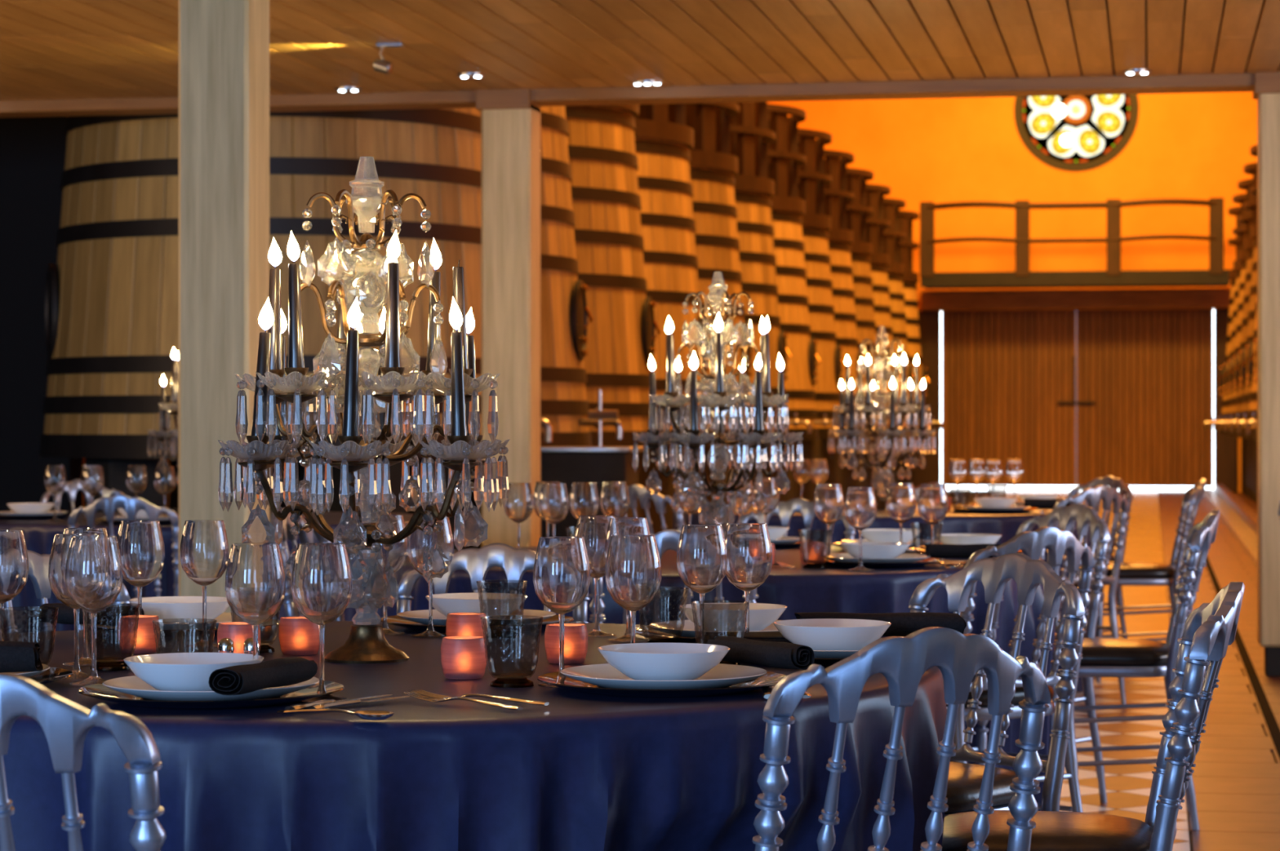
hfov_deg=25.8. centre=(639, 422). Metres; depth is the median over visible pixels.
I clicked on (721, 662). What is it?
water tumbler
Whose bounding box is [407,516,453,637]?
wine glass
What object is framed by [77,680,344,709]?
charger plate
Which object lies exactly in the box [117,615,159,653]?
votive holder
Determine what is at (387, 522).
candle cup
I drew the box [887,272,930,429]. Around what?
barrel
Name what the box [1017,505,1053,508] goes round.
charger plate
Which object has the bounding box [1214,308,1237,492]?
trim
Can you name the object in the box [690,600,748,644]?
bowl
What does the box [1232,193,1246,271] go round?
gallery section
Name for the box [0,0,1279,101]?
ceiling
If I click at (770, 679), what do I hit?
charger plate
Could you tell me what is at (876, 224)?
wooden post
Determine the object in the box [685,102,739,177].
gallery section
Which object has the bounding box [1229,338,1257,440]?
barrel
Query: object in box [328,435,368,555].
candle cup
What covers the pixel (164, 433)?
candle cup
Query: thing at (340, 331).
taper candle
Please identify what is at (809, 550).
votive holder
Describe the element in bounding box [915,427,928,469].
crystal pendant
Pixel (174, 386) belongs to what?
taper candle
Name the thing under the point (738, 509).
wine glass
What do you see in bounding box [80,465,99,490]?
bowl
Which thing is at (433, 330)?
taper candle
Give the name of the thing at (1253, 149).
gallery section
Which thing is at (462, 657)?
votive holder
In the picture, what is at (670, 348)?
taper candle
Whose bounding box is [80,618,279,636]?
charger plate
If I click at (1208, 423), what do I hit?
tap
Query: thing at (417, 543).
bowl
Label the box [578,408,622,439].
tap
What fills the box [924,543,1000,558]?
rolled napkin
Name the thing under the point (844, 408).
candle cup
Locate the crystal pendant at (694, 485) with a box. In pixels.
[683,430,705,496]
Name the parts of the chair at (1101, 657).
leg, seat frame, leg, post, leg, post, crest rail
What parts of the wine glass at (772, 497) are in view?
stem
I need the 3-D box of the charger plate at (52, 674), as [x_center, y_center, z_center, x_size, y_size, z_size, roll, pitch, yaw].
[-0.972,0.361,3.918,0.351,0.016,0.351,0,0,10]
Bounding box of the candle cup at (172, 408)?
[165,400,178,414]
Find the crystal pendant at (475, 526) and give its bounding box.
[462,435,488,546]
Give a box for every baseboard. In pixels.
[914,482,940,498]
[1214,484,1257,534]
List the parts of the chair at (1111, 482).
crest rail, rail, leg, post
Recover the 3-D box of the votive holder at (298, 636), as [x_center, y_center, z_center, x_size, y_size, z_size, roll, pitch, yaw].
[-0.543,0.341,4.470,0.067,0.058,0.067,0,0,34]
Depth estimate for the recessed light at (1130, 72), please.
12.22 m
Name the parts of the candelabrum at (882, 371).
arm, arm, arm, scroll arm, arm, scroll arm, scroll arm, arm, arm, scroll arm, scroll arm, crystal stem, crystal stem, crystal stem, crystal stem, arm, scroll arm, scroll arm, arm, scroll arm, arm, scroll arm, arm, arm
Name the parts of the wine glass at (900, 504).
stem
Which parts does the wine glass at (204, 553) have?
stem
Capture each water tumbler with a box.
[0,606,58,664]
[81,603,141,671]
[152,618,217,653]
[230,607,280,653]
[476,580,527,638]
[480,615,542,688]
[638,586,688,643]
[690,600,748,665]
[798,529,832,568]
[910,522,942,555]
[949,488,971,511]
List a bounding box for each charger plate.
[0,513,71,519]
[27,667,73,684]
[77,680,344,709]
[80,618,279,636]
[94,518,172,524]
[380,614,573,632]
[537,671,786,697]
[635,626,706,644]
[773,540,817,548]
[807,557,943,568]
[813,658,844,666]
[830,542,942,548]
[906,547,1022,554]
[953,507,1038,513]
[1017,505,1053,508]
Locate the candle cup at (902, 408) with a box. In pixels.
[896,403,907,415]
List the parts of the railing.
post, rail, rail, post, rail, rail, post, rail, rail, post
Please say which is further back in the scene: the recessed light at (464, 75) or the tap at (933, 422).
the tap at (933, 422)
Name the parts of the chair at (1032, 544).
leg, post, leg, seat frame, rail, crest rail, leg, post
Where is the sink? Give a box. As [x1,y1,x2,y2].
[540,390,643,537]
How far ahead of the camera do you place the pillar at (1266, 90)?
12.34 m
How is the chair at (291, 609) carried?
on the floor
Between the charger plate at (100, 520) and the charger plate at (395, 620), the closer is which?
the charger plate at (395, 620)
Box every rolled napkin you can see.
[0,640,43,672]
[38,603,144,626]
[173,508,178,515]
[208,657,317,695]
[706,635,814,670]
[794,612,966,637]
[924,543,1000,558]
[1023,498,1070,507]
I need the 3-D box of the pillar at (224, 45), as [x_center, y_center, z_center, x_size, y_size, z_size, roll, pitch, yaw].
[-1.340,-0.210,9.028,0.235,2.660,0.235,0,0,10]
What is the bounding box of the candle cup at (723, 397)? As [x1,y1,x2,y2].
[708,391,729,411]
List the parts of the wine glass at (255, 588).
stem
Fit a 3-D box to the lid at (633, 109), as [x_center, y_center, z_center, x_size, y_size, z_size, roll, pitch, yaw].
[-1.132,-2.765,19.877,2.272,1.170,2.360,0,0,10]
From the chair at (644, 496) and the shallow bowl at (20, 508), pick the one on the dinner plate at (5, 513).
the shallow bowl at (20, 508)
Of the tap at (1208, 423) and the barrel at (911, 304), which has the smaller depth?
the tap at (1208, 423)
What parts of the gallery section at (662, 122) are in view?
post, post, post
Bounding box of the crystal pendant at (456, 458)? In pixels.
[442,435,479,552]
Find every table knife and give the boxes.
[284,694,392,710]
[306,695,411,709]
[760,686,773,699]
[939,563,964,568]
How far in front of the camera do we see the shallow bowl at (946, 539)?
7.73 m
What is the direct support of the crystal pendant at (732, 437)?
on the candelabrum at (720, 405)
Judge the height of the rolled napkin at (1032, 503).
0.037 m
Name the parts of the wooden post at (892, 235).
post, rail, rail, post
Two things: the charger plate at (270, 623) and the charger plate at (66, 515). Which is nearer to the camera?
the charger plate at (270, 623)
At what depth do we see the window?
45.43 m
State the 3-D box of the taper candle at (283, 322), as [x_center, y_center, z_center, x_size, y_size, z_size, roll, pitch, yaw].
[-0.575,-0.077,4.455,0.025,0.222,0.028,0,0,-19]
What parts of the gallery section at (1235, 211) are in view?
rail, rail, post, post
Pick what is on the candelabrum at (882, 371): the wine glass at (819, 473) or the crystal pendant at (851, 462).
the crystal pendant at (851, 462)
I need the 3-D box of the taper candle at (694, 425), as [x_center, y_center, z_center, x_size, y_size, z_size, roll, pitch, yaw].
[0.145,-0.079,7.527,0.025,0.227,0.025,-1,-1,14]
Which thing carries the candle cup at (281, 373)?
on the candelabrum at (369, 500)
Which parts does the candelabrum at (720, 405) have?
arm, arm, scroll arm, scroll arm, scroll arm, scroll arm, arm, scroll arm, scroll arm, crystal stem, crystal stem, crystal stem, arm, crystal stem, scroll arm, scroll arm, scroll arm, arm, scroll arm, scroll arm, arm, scroll arm, arm, arm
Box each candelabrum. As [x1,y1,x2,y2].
[146,394,178,485]
[217,156,510,663]
[632,271,803,536]
[827,325,936,509]
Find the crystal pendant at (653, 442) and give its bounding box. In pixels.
[642,430,664,494]
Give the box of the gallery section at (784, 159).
[767,103,806,216]
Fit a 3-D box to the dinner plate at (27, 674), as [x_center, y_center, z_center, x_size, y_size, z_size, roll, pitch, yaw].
[-0.972,0.355,3.918,0.287,0.020,0.287,0,0,10]
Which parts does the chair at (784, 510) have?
post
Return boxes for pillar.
[178,0,269,613]
[475,88,540,547]
[1253,66,1279,676]
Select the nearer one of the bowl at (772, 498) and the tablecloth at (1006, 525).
the bowl at (772, 498)
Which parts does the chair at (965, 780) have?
post, seat frame, crest rail, rail, leg, post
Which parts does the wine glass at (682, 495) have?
stem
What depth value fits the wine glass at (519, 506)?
7.47 m
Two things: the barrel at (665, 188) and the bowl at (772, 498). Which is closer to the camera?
the bowl at (772, 498)
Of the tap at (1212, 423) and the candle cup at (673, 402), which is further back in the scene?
the tap at (1212, 423)
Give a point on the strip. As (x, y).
(1242, 532)
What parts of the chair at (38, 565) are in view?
crest rail, post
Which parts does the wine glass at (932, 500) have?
stem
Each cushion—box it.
[942,810,1153,850]
[944,761,1017,814]
[946,675,1053,707]
[1053,638,1169,666]
[1105,562,1174,578]
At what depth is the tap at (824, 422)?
29.03 m
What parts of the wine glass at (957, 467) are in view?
stem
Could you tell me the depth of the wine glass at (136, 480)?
10.53 m
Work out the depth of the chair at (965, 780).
5.11 m
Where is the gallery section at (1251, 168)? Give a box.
[1243,162,1257,252]
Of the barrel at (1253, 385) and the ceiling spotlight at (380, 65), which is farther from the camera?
the barrel at (1253, 385)
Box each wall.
[0,116,82,513]
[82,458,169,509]
[767,91,1257,493]
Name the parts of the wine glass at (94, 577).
stem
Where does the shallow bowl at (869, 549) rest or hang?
on the dinner plate at (842, 557)
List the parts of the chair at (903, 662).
post, crest rail, post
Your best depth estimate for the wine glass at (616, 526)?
4.72 m
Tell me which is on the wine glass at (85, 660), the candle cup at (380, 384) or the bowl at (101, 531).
the bowl at (101, 531)
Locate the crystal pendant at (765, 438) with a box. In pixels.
[748,430,770,496]
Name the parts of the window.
rim pane, rim pane, rim pane, pane, pane, rim pane, pane, pane, pane, rim pane, hub pane, rim pane, pane, rim pane, pane, pane, rim pane, rim pane, rim pane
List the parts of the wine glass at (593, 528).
stem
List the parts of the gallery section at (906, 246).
post, rail, rail, post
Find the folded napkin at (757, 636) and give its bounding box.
[704,631,791,643]
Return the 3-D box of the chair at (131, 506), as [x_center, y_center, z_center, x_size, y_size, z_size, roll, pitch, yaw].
[-1.752,0.683,9.744,0.394,0.877,0.486,0,0,4]
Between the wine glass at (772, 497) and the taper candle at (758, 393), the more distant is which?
the wine glass at (772, 497)
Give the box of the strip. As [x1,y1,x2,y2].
[1204,488,1257,566]
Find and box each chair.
[0,673,166,850]
[4,550,130,634]
[40,479,124,512]
[67,494,178,630]
[271,507,344,621]
[396,542,590,623]
[589,529,758,624]
[623,484,685,534]
[737,497,855,545]
[751,626,1050,850]
[908,553,1084,817]
[942,582,1244,850]
[946,526,1095,813]
[1016,503,1110,803]
[1046,485,1129,704]
[1048,509,1220,831]
[1067,475,1133,639]
[1095,478,1206,682]
[1278,502,1279,519]
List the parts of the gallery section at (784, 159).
post, post, rail, rail, post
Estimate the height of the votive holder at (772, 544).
0.058 m
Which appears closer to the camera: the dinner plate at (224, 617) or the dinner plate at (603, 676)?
the dinner plate at (603, 676)
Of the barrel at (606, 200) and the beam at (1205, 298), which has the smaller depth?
the barrel at (606, 200)
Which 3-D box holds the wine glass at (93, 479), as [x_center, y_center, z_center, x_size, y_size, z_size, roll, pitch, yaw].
[-2.028,0.266,10.383,0.081,0.208,0.081,0,0,-24]
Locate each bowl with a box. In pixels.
[0,529,28,603]
[6,502,53,513]
[44,465,66,494]
[48,533,98,608]
[62,527,107,536]
[65,536,123,613]
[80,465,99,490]
[82,466,104,495]
[116,520,164,587]
[117,507,167,518]
[123,653,263,691]
[128,596,229,623]
[153,466,175,495]
[179,520,229,586]
[291,542,352,625]
[363,514,408,573]
[407,516,453,576]
[425,593,527,619]
[504,482,533,523]
[533,536,590,614]
[574,515,614,578]
[597,643,729,680]
[604,517,650,560]
[676,524,728,594]
[679,603,786,631]
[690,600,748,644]
[724,523,772,591]
[751,477,779,515]
[767,526,789,540]
[773,618,891,650]
[792,459,810,484]
[813,484,844,524]
[840,542,911,558]
[844,487,876,530]
[857,528,920,542]
[885,482,916,523]
[917,484,948,525]
[935,533,1001,544]
[948,458,966,483]
[968,458,985,483]
[973,497,1017,507]
[983,459,1002,484]
[1004,458,1023,484]
[1017,493,1060,502]
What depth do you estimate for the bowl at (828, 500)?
7.35 m
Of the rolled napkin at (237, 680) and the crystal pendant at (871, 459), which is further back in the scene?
the crystal pendant at (871, 459)
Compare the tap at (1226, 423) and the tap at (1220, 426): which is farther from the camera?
the tap at (1220, 426)
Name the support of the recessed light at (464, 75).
in the ceiling
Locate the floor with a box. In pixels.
[915,490,1279,850]
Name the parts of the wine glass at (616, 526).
stem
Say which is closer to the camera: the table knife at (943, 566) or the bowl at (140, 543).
the bowl at (140, 543)
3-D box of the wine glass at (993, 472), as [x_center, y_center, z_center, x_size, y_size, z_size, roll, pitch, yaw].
[1.552,0.266,12.300,0.081,0.208,0.081,0,0,-41]
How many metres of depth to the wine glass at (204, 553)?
4.59 m
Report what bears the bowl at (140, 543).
on the wine glass at (140, 543)
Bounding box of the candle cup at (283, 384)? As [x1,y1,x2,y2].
[275,367,316,403]
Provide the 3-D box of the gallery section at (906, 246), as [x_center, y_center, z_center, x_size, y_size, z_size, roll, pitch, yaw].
[3.216,-2.765,43.683,2.272,1.170,2.360,0,0,10]
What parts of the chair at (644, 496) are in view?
crest rail, post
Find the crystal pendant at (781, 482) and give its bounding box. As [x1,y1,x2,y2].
[773,430,792,494]
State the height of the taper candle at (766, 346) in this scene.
0.222 m
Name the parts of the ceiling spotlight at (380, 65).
arm, mounting plate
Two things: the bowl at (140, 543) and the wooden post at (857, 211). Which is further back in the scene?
the wooden post at (857, 211)
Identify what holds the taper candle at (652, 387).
on the candelabrum at (720, 405)
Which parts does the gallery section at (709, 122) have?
post, post, rail, post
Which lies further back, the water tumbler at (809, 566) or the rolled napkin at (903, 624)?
the water tumbler at (809, 566)
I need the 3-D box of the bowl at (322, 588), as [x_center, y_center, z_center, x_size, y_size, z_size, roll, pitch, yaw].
[-0.424,0.216,3.730,0.081,0.108,0.081,0,0,-27]
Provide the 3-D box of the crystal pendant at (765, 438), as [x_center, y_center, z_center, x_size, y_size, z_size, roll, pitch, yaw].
[0.322,0.109,7.548,0.062,0.178,0.062,0,0,10]
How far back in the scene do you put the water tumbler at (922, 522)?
7.60 m
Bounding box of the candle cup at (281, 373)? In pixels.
[269,369,284,404]
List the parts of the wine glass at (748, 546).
stem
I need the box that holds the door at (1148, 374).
[1075,309,1213,486]
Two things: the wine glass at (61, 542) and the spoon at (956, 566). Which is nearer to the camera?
the wine glass at (61, 542)
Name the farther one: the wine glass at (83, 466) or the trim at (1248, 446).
the trim at (1248, 446)
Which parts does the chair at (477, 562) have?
post, crest rail, post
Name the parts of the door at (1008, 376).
pull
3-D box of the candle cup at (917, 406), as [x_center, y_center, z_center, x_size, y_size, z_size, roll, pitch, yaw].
[1.185,-0.056,11.985,0.062,0.054,0.061,0,0,-17]
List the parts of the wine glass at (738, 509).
stem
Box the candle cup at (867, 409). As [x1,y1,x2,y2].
[861,403,875,415]
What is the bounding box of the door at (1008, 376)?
[942,310,1094,485]
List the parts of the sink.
corner rail, plate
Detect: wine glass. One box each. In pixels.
[0,529,28,640]
[44,465,66,521]
[48,533,100,679]
[62,527,107,666]
[65,536,123,686]
[80,465,99,520]
[82,466,104,522]
[116,520,164,648]
[125,465,147,497]
[153,466,175,515]
[179,520,229,648]
[224,542,285,660]
[291,542,352,702]
[363,514,408,635]
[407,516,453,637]
[504,482,533,548]
[533,481,559,537]
[533,536,590,687]
[538,483,568,537]
[568,482,599,519]
[574,515,616,637]
[600,481,629,517]
[604,517,650,642]
[604,534,661,643]
[676,476,703,524]
[676,524,728,644]
[724,523,772,632]
[726,476,752,523]
[751,477,779,549]
[792,459,810,498]
[809,459,828,484]
[813,484,844,554]
[844,487,876,571]
[885,482,916,542]
[917,484,948,564]
[948,458,966,506]
[968,458,985,505]
[983,459,1002,497]
[1004,458,1023,498]
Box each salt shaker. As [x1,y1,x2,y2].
[217,638,234,653]
[243,637,260,655]
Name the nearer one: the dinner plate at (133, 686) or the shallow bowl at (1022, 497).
the dinner plate at (133, 686)
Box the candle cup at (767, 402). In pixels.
[762,391,777,412]
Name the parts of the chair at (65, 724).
crest rail, post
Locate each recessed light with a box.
[334,86,361,92]
[457,72,484,78]
[633,80,661,85]
[1123,68,1151,75]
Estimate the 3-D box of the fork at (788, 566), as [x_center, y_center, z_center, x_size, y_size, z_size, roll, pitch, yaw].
[0.362,0.362,7.139,0.024,0.013,0.194,0,0,-15]
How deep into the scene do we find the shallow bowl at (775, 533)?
8.29 m
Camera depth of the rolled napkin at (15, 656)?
3.86 m
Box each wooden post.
[846,167,873,256]
[866,183,890,266]
[884,197,906,275]
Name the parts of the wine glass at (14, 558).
stem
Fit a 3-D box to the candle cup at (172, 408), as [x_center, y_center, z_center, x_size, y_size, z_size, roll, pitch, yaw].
[-1.801,-0.056,10.816,0.061,0.054,0.062,0,0,41]
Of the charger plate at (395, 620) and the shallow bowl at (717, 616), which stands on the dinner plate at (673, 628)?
the shallow bowl at (717, 616)
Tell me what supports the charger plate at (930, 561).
on the tablecloth at (837, 589)
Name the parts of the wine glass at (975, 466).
stem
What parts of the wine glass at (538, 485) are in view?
stem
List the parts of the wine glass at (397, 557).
stem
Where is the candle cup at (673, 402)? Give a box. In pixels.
[659,391,679,412]
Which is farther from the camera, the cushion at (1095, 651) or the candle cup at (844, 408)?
the candle cup at (844, 408)
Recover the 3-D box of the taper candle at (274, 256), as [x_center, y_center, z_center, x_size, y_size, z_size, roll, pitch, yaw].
[-0.572,-0.180,4.386,0.025,0.222,0.025,1,0,-6]
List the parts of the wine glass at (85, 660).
stem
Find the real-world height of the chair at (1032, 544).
0.877 m
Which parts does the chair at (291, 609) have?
post, crest rail, post, leg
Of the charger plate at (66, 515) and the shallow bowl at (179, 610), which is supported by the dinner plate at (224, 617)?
the shallow bowl at (179, 610)
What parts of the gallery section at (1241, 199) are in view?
rail, rail, post, post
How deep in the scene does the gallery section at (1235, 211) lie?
42.33 m
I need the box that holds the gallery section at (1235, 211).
[1227,206,1240,279]
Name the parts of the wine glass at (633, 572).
stem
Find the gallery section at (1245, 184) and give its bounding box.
[1237,178,1253,262]
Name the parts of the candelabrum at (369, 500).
arm, arm, arm, arm, scroll arm, scroll arm, scroll arm, scroll arm, arm, scroll arm, scroll arm, arm, crystal stem, crystal stem, crystal stem, crystal stem, arm, scroll arm, scroll arm, scroll arm, scroll arm, scroll arm, arm, arm, arm, scroll arm, arm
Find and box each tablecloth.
[0,511,413,634]
[3,621,951,850]
[382,545,1055,811]
[672,503,1097,692]
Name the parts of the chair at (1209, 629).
leg, leg, rail, post, post, crest rail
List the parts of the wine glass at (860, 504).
stem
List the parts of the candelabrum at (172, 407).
arm, arm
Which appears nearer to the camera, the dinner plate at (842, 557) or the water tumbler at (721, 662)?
the water tumbler at (721, 662)
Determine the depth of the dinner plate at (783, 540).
8.26 m
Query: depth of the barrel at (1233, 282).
42.45 m
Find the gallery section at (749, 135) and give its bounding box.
[729,102,775,198]
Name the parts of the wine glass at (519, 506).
stem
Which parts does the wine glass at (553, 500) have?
stem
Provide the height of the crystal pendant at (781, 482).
0.178 m
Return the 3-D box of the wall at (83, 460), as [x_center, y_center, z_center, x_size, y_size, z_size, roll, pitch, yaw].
[-0.655,-3.380,32.039,0.200,9.400,31.200,0,0,10]
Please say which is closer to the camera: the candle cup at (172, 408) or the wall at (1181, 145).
the candle cup at (172, 408)
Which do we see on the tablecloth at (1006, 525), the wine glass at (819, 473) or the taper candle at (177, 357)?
the wine glass at (819, 473)
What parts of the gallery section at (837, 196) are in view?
post, rail, rail, post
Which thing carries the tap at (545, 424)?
on the sink
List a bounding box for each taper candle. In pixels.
[160,374,166,427]
[170,348,177,400]
[176,351,178,395]
[250,297,274,444]
[267,237,282,369]
[275,309,286,435]
[287,231,304,368]
[337,250,350,355]
[342,297,360,435]
[377,306,386,431]
[384,230,400,367]
[426,239,441,370]
[448,297,466,444]
[453,259,468,368]
[465,307,475,435]
[648,355,657,430]
[665,320,671,391]
[666,315,675,397]
[674,360,682,380]
[689,351,698,430]
[714,312,724,391]
[737,360,745,430]
[754,354,764,430]
[759,316,765,382]
[761,316,771,397]
[777,353,785,430]
[839,379,844,427]
[844,355,849,403]
[848,378,854,431]
[858,360,863,392]
[865,354,871,403]
[869,381,875,420]
[888,377,895,431]
[893,355,898,403]
[900,353,906,403]
[908,377,913,426]
[913,355,919,403]
[919,378,924,431]
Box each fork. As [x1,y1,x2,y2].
[404,691,524,710]
[412,689,549,706]
[772,560,795,568]
[773,561,788,568]
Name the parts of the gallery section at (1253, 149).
rail, rail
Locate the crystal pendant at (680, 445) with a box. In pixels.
[666,430,684,493]
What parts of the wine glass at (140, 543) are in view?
stem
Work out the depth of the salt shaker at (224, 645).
4.21 m
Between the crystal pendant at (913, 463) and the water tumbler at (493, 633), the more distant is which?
the crystal pendant at (913, 463)
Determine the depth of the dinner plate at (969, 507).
11.42 m
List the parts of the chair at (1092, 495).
post, leg, seat frame, rail, crest rail, leg, post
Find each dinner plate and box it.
[0,511,68,515]
[0,663,49,677]
[102,515,169,520]
[102,675,319,701]
[160,613,244,630]
[396,608,555,626]
[560,663,767,689]
[648,620,781,637]
[770,536,806,543]
[813,637,881,658]
[819,553,930,562]
[840,539,938,546]
[916,545,925,550]
[960,505,1030,510]
[1013,501,1024,505]
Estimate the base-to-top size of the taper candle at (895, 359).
0.226 m
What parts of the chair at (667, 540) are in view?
post, crest rail, post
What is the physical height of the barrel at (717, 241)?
2.360 m
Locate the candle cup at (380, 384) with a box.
[373,367,413,403]
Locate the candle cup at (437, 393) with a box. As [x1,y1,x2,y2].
[422,370,443,404]
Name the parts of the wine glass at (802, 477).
stem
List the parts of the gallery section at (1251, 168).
rail, rail, post, post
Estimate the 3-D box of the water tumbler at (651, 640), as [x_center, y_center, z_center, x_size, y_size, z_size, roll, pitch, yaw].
[0.036,0.322,4.620,0.088,0.096,0.088,0,0,21]
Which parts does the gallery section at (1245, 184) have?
rail, rail, post, post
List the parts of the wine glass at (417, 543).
stem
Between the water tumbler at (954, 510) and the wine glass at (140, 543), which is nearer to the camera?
the wine glass at (140, 543)
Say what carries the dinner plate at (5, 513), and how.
on the charger plate at (66, 515)
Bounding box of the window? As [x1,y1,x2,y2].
[1013,93,1138,171]
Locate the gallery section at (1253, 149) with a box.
[1249,144,1257,239]
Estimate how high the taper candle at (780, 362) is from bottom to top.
0.226 m
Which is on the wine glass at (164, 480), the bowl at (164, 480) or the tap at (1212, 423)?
the bowl at (164, 480)
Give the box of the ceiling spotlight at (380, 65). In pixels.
[373,42,404,75]
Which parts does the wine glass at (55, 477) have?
stem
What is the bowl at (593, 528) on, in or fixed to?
on the wine glass at (593, 528)
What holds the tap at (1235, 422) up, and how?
on the barrel at (1233, 423)
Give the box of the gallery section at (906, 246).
[898,210,919,283]
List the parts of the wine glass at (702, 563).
stem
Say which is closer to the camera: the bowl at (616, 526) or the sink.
the bowl at (616, 526)
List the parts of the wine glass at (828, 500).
stem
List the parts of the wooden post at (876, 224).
post, rail, rail, post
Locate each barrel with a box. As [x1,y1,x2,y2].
[39,107,552,550]
[540,106,622,447]
[564,105,685,446]
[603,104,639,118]
[634,137,734,446]
[689,166,775,434]
[733,190,812,434]
[770,209,838,439]
[801,226,862,439]
[827,240,878,436]
[850,252,900,436]
[870,262,901,429]
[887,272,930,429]
[902,280,942,429]
[1203,278,1235,434]
[1206,270,1240,435]
[1209,260,1247,435]
[1213,248,1253,436]
[1217,237,1257,438]
[1222,302,1257,439]
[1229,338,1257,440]
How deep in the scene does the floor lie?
10.56 m
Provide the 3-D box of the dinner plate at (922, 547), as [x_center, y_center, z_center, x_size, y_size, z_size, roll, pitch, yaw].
[0.915,0.355,7.792,0.287,0.020,0.287,0,0,10]
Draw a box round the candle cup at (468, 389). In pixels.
[440,368,480,403]
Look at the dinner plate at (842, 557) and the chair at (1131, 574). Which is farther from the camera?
the chair at (1131, 574)
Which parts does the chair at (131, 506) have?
post, crest rail, post, leg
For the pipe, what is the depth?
23.52 m
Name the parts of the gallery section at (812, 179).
post, post, rail, rail, post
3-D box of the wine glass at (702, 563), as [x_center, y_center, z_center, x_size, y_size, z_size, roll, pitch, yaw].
[0.098,0.266,4.410,0.081,0.208,0.081,0,0,9]
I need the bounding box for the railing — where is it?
[920,197,1229,288]
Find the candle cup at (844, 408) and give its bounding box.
[840,403,848,415]
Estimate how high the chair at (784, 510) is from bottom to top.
0.877 m
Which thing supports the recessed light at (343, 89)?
in the ceiling
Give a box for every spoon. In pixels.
[276,708,394,719]
[802,691,811,698]
[950,561,966,568]
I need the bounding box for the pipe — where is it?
[1244,419,1257,434]
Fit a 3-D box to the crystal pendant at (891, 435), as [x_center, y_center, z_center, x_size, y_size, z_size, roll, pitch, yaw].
[1.063,0.109,11.804,0.062,0.178,0.062,0,0,10]
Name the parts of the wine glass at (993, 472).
stem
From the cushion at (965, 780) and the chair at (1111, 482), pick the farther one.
the chair at (1111, 482)
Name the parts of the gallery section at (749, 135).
post, post, rail, post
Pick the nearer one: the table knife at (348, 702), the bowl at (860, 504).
the table knife at (348, 702)
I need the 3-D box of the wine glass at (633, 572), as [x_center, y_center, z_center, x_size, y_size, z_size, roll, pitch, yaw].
[-0.010,0.266,4.000,0.081,0.208,0.081,0,0,-11]
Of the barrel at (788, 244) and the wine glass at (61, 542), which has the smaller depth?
the wine glass at (61, 542)
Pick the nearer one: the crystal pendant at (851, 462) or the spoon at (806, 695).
the spoon at (806, 695)
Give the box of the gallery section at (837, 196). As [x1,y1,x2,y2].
[824,149,854,244]
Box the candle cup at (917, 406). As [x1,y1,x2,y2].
[910,403,919,415]
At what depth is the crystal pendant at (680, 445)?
7.81 m
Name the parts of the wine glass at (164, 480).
stem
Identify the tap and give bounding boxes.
[540,417,552,441]
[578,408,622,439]
[788,413,812,433]
[813,413,838,429]
[931,417,942,429]
[1203,417,1214,429]
[1206,416,1218,429]
[1209,416,1222,430]
[1213,415,1227,431]
[1217,415,1233,431]
[1222,414,1239,431]
[1229,413,1246,432]
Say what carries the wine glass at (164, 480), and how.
on the tablecloth at (38, 534)
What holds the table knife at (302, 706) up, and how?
on the tablecloth at (579, 771)
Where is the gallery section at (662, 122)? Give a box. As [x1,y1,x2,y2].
[634,103,693,151]
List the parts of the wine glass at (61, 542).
stem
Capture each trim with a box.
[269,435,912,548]
[912,311,940,487]
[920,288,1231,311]
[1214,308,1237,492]
[1240,438,1257,503]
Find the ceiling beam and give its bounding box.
[0,67,1254,117]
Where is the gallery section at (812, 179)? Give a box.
[797,128,831,231]
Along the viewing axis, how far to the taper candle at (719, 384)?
7.53 m
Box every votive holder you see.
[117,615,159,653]
[217,622,260,653]
[279,616,319,655]
[440,635,487,679]
[445,613,487,639]
[544,623,587,664]
[770,543,775,566]
[800,542,825,564]
[947,497,951,511]
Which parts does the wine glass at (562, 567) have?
stem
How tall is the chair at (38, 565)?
0.877 m
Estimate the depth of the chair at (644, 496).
10.97 m
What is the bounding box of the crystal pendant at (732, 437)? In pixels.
[729,430,750,493]
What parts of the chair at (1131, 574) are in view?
leg, seat frame, leg, leg, post, post, crest rail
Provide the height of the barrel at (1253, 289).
2.360 m
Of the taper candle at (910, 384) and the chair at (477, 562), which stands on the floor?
the chair at (477, 562)
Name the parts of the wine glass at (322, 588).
stem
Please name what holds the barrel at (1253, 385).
on the trim at (1248, 446)
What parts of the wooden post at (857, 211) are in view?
post, rail, rail, post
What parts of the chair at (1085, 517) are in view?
crest rail, rail, leg, post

